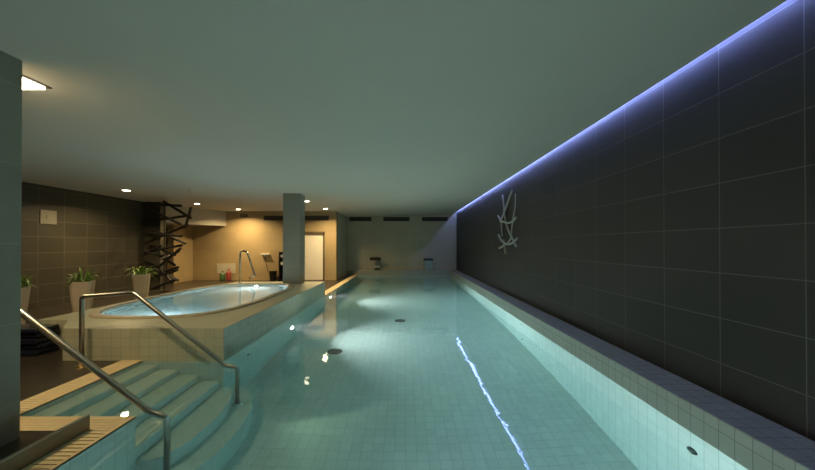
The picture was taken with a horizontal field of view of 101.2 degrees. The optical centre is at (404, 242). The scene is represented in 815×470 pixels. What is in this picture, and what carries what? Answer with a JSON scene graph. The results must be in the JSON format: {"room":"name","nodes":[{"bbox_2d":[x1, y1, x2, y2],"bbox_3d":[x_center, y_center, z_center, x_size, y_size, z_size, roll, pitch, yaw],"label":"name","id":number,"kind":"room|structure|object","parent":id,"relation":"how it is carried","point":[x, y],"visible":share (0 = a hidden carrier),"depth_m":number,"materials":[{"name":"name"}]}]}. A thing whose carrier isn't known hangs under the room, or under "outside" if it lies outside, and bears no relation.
{"room":"indoor swimming pool","nodes":[
{"label":"indoor swimming pool","id":0,"kind":"room"},
{"bbox_2d":[21,182,165,309],"bbox_3d":[-8.600,0.145,4.149,0.800,3.200,14.700,0,0,0],"label":"wall","id":1,"kind":"structure","parent":0,"point":[92,231],"depth_m":9.07,"materials":[{"name":"brown tile"}]},
{"bbox_2d":[40,210,56,224],"bbox_3d":[-8.735,-0.630,8.224,0.030,0.340,0.380,0,0,0],"label":"wall panel","id":2,"kind":"object","parent":1,"relation":"attached to","point":[46,216],"visible":1,"depth_m":8.21,"materials":[{"name":"beige plastic"}]},
{"bbox_2d":[0,275,351,459],"bbox_3d":[-4.350,1.607,7.090,14.100,0.112,20.600,0,0,0],"label":"floor","id":3,"kind":"structure","parent":0,"point":[41,373],"depth_m":4.19,"materials":[{"name":"brown tile"}]},
{"bbox_2d":[0,50,21,446],"bbox_3d":[-3.380,0.037,1.990,0.740,2.990,1.280,0,0,0],"label":"column","id":4,"kind":"structure","parent":3,"relation":"on","point":[10,66],"depth_m":2.56,"materials":[{"name":"grey paint"}]},
{"bbox_2d":[21,275,42,323],"bbox_3d":[-6.735,1.030,5.774,0.620,1.028,0.666,0,0,-23],"label":"potted fern","id":5,"kind":"object","parent":3,"relation":"on","point":[25,290],"visible":0.25,"depth_m":5.83,"materials":[{"name":"beige ceramic"}]},
{"bbox_2d":[21,286,30,323],"bbox_3d":[-6.730,1.156,5.753,0.344,0.775,0.344,0,0,-23],"label":"pot","id":6,"kind":"object","parent":5,"relation":"on","point":[25,290],"depth_m":5.82,"materials":[{"name":"beige ceramic"}]},
{"bbox_2d":[20,344,59,355],"bbox_3d":[-5.365,1.496,4.681,0.770,0.082,0.340,0,0,0],"label":"sheet","id":7,"kind":"object","parent":3,"relation":"on","point":[23,352],"visible":0.47,"depth_m":4.57,"materials":[{"name":"fabric"}]},
{"bbox_2d":[20,340,55,348],"bbox_3d":[-5.332,1.416,4.696,0.735,0.072,0.310,0,0,0],"label":"sheet","id":8,"kind":"object","parent":7,"relation":"on","point":[47,343],"visible":0.34,"depth_m":4.56,"materials":[{"name":"fabric"}]},
{"bbox_2d":[20,333,58,344],"bbox_3d":[-5.385,1.338,4.682,0.791,0.077,0.340,0,0,0],"label":"sheet","id":9,"kind":"object","parent":8,"relation":"on","point":[23,341],"visible":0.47,"depth_m":4.53,"materials":[{"name":"fabric"}]},
{"bbox_2d":[20,328,60,337],"bbox_3d":[-5.339,1.263,4.697,0.742,0.067,0.310,0,0,0],"label":"sheet","id":10,"kind":"object","parent":9,"relation":"on","point":[56,330],"visible":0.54,"depth_m":4.55,"materials":[{"name":"fabric"}]},
{"bbox_2d":[20,324,58,333],"bbox_3d":[-5.378,1.198,4.683,0.784,0.057,0.340,0,0,0],"label":"towel","id":11,"kind":"object","parent":10,"relation":"on","point":[25,328],"visible":0.58,"depth_m":4.63,"materials":[{"name":"fabric"}]},
{"bbox_2d":[0,414,90,469],"bbox_3d":[-2.570,1.448,1.112,0.024,0.133,3.242,0,0,0],"label":"steel plate","id":12,"kind":"object","parent":3,"relation":"on","point":[33,452],"visible":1,"depth_m":2.39,"materials":[{"name":"silver metal"}]},
{"bbox_2d":[65,267,101,312],"bbox_3d":[-6.526,1.021,6.774,0.532,1.056,0.594,0,0,17],"label":"potted fern","id":13,"kind":"object","parent":3,"relation":"on","point":[79,287],"visible":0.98,"depth_m":6.65,"materials":[{"name":"beige ceramic"}]},
{"bbox_2d":[69,280,95,312],"bbox_3d":[-6.500,1.162,6.763,0.344,0.775,0.344,0,0,-29],"label":"pot","id":14,"kind":"object","parent":13,"relation":"on","point":[77,288],"depth_m":6.64,"materials":[{"name":"beige ceramic"}]},
{"bbox_2d":[126,265,157,299],"bbox_3d":[-6.648,1.061,8.404,0.745,0.998,0.622,0,0,8],"label":"potted fern","id":15,"kind":"object","parent":3,"relation":"on","point":[140,279],"visible":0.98,"depth_m":8.34,"materials":[{"name":"beige ceramic"}]},
{"bbox_2d":[132,273,150,299],"bbox_3d":[-6.640,1.172,8.453,0.344,0.775,0.344,0,0,-29],"label":"pot","id":16,"kind":"object","parent":15,"relation":"on","point":[141,281],"depth_m":8.34,"materials":[{"name":"beige ceramic"}]},
{"bbox_2d":[142,200,191,291],"bbox_3d":[-7.520,0.099,10.597,2.072,2.948,0.718,0,0,7],"label":"sculpture","id":17,"kind":"object","parent":3,"relation":"on","point":[165,273],"visible":0.99,"depth_m":10.57,"materials":[{"name":"black wood"}]},
{"bbox_2d":[38,282,324,361],"bbox_3d":[-3.855,1.334,7.157,2.990,0.460,5.570,0,0,0],"label":"hot tub","id":18,"kind":"object","parent":3,"relation":"on","point":[225,332],"visible":0.82,"depth_m":4.60,"materials":[{"name":"beige tile"}]},
{"bbox_2d":[100,284,288,313],"bbox_3d":[-4.000,1.316,7.162,2.300,0.385,4.280,0,0,0],"label":"basin","id":19,"kind":"object","parent":18,"relation":"in","point":[226,310],"depth_m":6.30,"materials":[{"name":"blue liquid"}]},
{"bbox_2d":[102,285,287,315],"bbox_3d":[-4.000,1.331,7.162,2.224,0.370,4.204,0,0,0],"label":"water","id":20,"kind":"object","parent":18,"relation":"in","point":[215,298],"visible":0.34,"depth_m":6.65,"materials":[{"name":"liquid"}]},
{"bbox_2d":[238,250,254,282],"bbox_3d":[-4.515,0.676,9.584,0.523,0.946,0.109,0,0,9],"label":"grab rail","id":21,"kind":"object","parent":18,"relation":"attached to","point":[241,250],"visible":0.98,"depth_m":9.59,"materials":[{"name":"silver metal"}]},
{"bbox_2d":[283,193,304,283],"bbox_3d":[-3.170,-0.131,9.626,0.480,2.560,0.450,0,0,0],"label":"column","id":22,"kind":"structure","parent":18,"relation":"on","point":[293,203],"depth_m":9.40,"materials":[{"name":"grey paint"}]},
{"bbox_2d":[220,271,224,280],"bbox_3d":[-7.720,1.391,14.212,0.200,0.408,0.200,0,0,0],"label":"spray bottle","id":23,"kind":"object","parent":3,"relation":"on","point":[222,275],"visible":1,"depth_m":14.13,"materials":[{"name":"green plastic"}]},
{"bbox_2d":[226,269,230,280],"bbox_3d":[-7.460,1.340,14.212,0.200,0.510,0.200,0,0,0],"label":"spray bottle","id":24,"kind":"object","parent":3,"relation":"on","point":[228,273],"visible":1,"depth_m":14.13,"materials":[{"name":"red plastic"}]},
{"bbox_2d":[269,271,276,280],"bbox_3d":[-5.550,1.394,14.142,0.350,0.400,0.350,0,0,0],"label":"waste bin","id":25,"kind":"object","parent":3,"relation":"on","point":[272,274],"visible":0.98,"depth_m":14.03,"materials":[{"name":"black plastic"}]},
{"bbox_2d":[279,252,282,280],"bbox_3d":[-5.020,0.984,14.044,0.400,1.220,0.300,0,0,0],"label":"towel rack","id":26,"kind":"object","parent":3,"relation":"on","point":[280,253],"visible":0.38,"depth_m":13.99,"materials":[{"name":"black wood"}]},
{"bbox_2d":[166,224,192,282],"bbox_3d":[-10.200,0.199,12.974,2.400,3.200,3.450,0,0,0],"label":"wall","id":27,"kind":"structure","parent":0,"point":[183,259],"depth_m":13.78,"materials":[{"name":"beige paint"}]},
{"bbox_2d":[23,278,352,468],"bbox_3d":[-0.675,2.415,7.335,6.010,1.700,19.300,0,0,0],"label":"basin","id":28,"kind":"object","parent":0,"point":[352,278],"visible":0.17,"depth_m":3.25,"materials":[{"name":"tile"}]},
{"bbox_2d":[22,431,112,469],"bbox_3d":[-2.465,1.514,0.351,0.210,0.017,4.720,0,0,0],"label":"overflow grating","id":29,"kind":"object","parent":28,"relation":"on","point":[73,448],"visible":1,"depth_m":2.44,"materials":[{"name":"beige plastic"}]},
{"bbox_2d":[20,416,135,431],"bbox_3d":[-3.025,1.529,2.826,1.330,0.017,0.230,0,0,0],"label":"overflow grating","id":30,"kind":"object","parent":28,"relation":"on","point":[27,423],"visible":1,"depth_m":2.84,"materials":[{"name":"beige plastic"}]},
{"bbox_2d":[20,360,141,415],"bbox_3d":[-3.555,1.534,3.656,0.270,0.017,1.430,0,0,0],"label":"overflow grating","id":31,"kind":"object","parent":28,"relation":"on","point":[27,405],"visible":0.88,"depth_m":3.52,"materials":[{"name":"beige plastic"}]},
{"bbox_2d":[325,275,356,295],"bbox_3d":[-2.480,1.594,13.521,0.240,0.017,6.940,0,0,0],"label":"overflow grating","id":32,"kind":"object","parent":28,"relation":"on","point":[341,283],"visible":0.95,"depth_m":12.43,"materials":[{"name":"beige plastic"}]},
{"bbox_2d":[21,275,747,469],"bbox_3d":[-0.545,2.314,7.486,5.758,1.492,19.008,0,0,0],"label":"pool water","id":33,"kind":"object","parent":28,"relation":"on","point":[380,372],"visible":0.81,"depth_m":3.28,"materials":[{"name":"teal liquid"}]},
{"bbox_3d":[-2.620,2.347,3.666,1.600,1.370,1.881,0,0,0],"label":"stairs","id":34,"kind":"structure","parent":28,"relation":"on","visible":0},
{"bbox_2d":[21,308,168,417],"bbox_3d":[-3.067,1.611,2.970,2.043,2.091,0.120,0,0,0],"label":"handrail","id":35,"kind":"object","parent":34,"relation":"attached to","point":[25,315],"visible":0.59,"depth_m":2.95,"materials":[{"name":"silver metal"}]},
{"bbox_2d":[75,291,237,367],"bbox_3d":[-3.042,1.628,4.160,2.053,2.071,0.120,0,0,0],"label":"handrail","id":36,"kind":"object","parent":34,"relation":"attached to","point":[138,296],"visible":0.8,"depth_m":4.14,"materials":[{"name":"silver metal"}]},
{"bbox_2d":[193,211,337,279],"bbox_3d":[-6.010,0.209,14.549,6.160,3.200,0.300,0,0,0],"label":"wall","id":37,"kind":"structure","parent":0,"point":[212,245],"depth_m":14.40,"materials":[{"name":"beige painted plaster"}]},
{"bbox_2d":[166,206,225,225],"bbox_3d":[-9.435,-1.049,13.257,3.530,0.640,2.300,0,0,0],"label":"soffit","id":38,"kind":"object","parent":37,"relation":"attached to","point":[200,217],"depth_m":13.43,"materials":[{"name":"beige paint"}]},
{"bbox_2d":[217,264,234,272],"bbox_3d":[-7.660,1.098,14.384,0.800,0.420,0.020,0,0,0],"label":"notice board","id":39,"kind":"object","parent":37,"relation":"attached to","point":[220,267],"visible":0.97,"depth_m":14.38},
{"bbox_2d":[264,216,282,219],"bbox_3d":[-5.400,-1.072,14.399,1.300,0.200,0.015,0,0,0],"label":"air vent","id":40,"kind":"object","parent":37,"relation":"in","point":[265,217],"visible":0.55,"depth_m":14.39,"materials":[{"name":"black metal"}]},
{"bbox_2d":[305,232,324,279],"bbox_3d":[-3.940,0.556,14.397,1.020,2.080,0.119,0,0,0],"label":"door","id":41,"kind":"structure","parent":37,"relation":"in","point":[314,241],"depth_m":14.40,"materials":[{"name":"white paint"}]},
{"bbox_2d":[305,216,328,219],"bbox_3d":[-3.835,-1.072,14.399,1.170,0.200,0.015,0,0,0],"label":"air vent","id":42,"kind":"object","parent":37,"relation":"in","point":[306,217],"visible":0.64,"depth_m":14.39,"materials":[{"name":"black metal"}]},
{"bbox_2d":[338,212,347,278],"bbox_3d":[-3.065,0.218,16.049,0.270,3.200,2.700,0,0,0],"label":"wall","id":43,"kind":"structure","parent":0,"point":[342,219],"depth_m":15.83,"materials":[{"name":"grey paint"}]},
{"bbox_2d":[0,0,786,216],"bbox_3d":[-4.410,-1.671,7.260,13.980,0.530,20.900,0,0,0],"label":"ceiling","id":44,"kind":"structure","parent":0,"point":[355,108],"depth_m":3.26,"materials":[{"name":"paint"}]},
{"bbox_2d":[22,75,51,89],"bbox_3d":[-3.410,-1.416,2.929,0.320,0.032,0.320,0,0,0],"label":"recessed light","id":45,"kind":"object","parent":44,"relation":"in","point":[28,83],"visible":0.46,"depth_m":2.99,"materials":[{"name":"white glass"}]},
{"bbox_2d":[22,78,44,89],"bbox_3d":[-3.410,-1.416,2.929,0.260,0.032,0.260,0,0,0],"label":"diffuser","id":46,"kind":"object","parent":45,"relation":"attached to","point":[27,84],"depth_m":3.00,"materials":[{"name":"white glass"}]},
{"bbox_2d":[348,212,456,269],"bbox_3d":[-0.115,0.077,17.550,5.630,3.500,0.300,0,0,0],"label":"wall","id":47,"kind":"structure","parent":0,"point":[400,245],"depth_m":17.40,"materials":[{"name":"grey paint"}]},
{"bbox_2d":[349,217,370,220],"bbox_3d":[-2.290,-1.239,17.400,1.140,0.210,0.015,0,0,0],"label":"air vent","id":48,"kind":"object","parent":47,"relation":"in","point":[350,218],"visible":1,"depth_m":17.39,"materials":[{"name":"black metal"}]},
{"bbox_2d":[383,217,409,220],"bbox_3d":[-0.420,-1.239,17.400,1.360,0.210,0.015,0,0,0],"label":"air vent","id":49,"kind":"object","parent":47,"relation":"in","point":[384,218],"visible":1,"depth_m":17.39,"materials":[{"name":"black metal"}]},
{"bbox_2d":[422,217,447,220],"bbox_3d":[1.580,-1.239,17.400,1.340,0.210,0.015,0,0,0],"label":"air vent","id":50,"kind":"object","parent":47,"relation":"in","point":[423,218],"visible":1,"depth_m":17.39,"materials":[{"name":"black metal"}]},
{"bbox_2d":[456,0,814,441],"bbox_3d":[2.825,0.014,7.250,0.250,3.500,20.900,0,0,0],"label":"wall","id":51,"kind":"structure","parent":0,"point":[675,230],"depth_m":3.10,"materials":[{"name":"tile"}]},
{"bbox_2d":[497,190,517,253],"bbox_3d":[2.670,-0.513,8.754,0.084,1.607,1.642,0,0,0],"label":"relief","id":52,"kind":"object","parent":51,"relation":"attached to","point":[504,205],"visible":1,"depth_m":8.70,"materials":[{"name":"grey metal"}]},
{"bbox_3d":[2.515,2.417,7.335,0.370,1.696,19.300,0,0,0],"label":"wall","id":53,"kind":"structure","parent":0,"visible":0},
{"bbox_2d":[450,270,814,469],"bbox_3d":[2.515,1.456,7.341,0.370,0.242,19.300,0,0,0],"label":"ledge","id":54,"kind":"object","parent":53,"relation":"on","point":[754,441],"visible":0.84,"depth_m":2.89,"materials":[{"name":"grey tile"}]},
{"bbox_3d":[-0.115,2.477,17.185,5.630,1.696,0.400,0,0,0],"label":"wall","id":55,"kind":"structure","parent":0,"visible":0},
{"bbox_2d":[347,270,450,274],"bbox_3d":[-0.115,1.516,17.191,5.630,0.242,0.400,0,0,0],"label":"ledge","id":56,"kind":"object","parent":55,"relation":"on","point":[349,272],"visible":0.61,"depth_m":16.99,"materials":[{"name":"grey tile"}]},
{"bbox_2d":[370,256,380,269],"bbox_3d":[-1.460,1.022,17.044,0.560,0.743,0.660,0,0,0],"label":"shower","id":57,"kind":"object","parent":56,"relation":"on","point":[376,258],"visible":1,"depth_m":17.08,"materials":[{"name":"metal"}]},
{"bbox_2d":[424,258,432,269],"bbox_3d":[1.220,1.095,17.139,0.460,0.600,0.370,0,0,0],"label":"spout","id":58,"kind":"object","parent":56,"relation":"on","point":[427,261],"visible":0.98,"depth_m":17.11,"materials":[{"name":"silver metal"}]}
]}

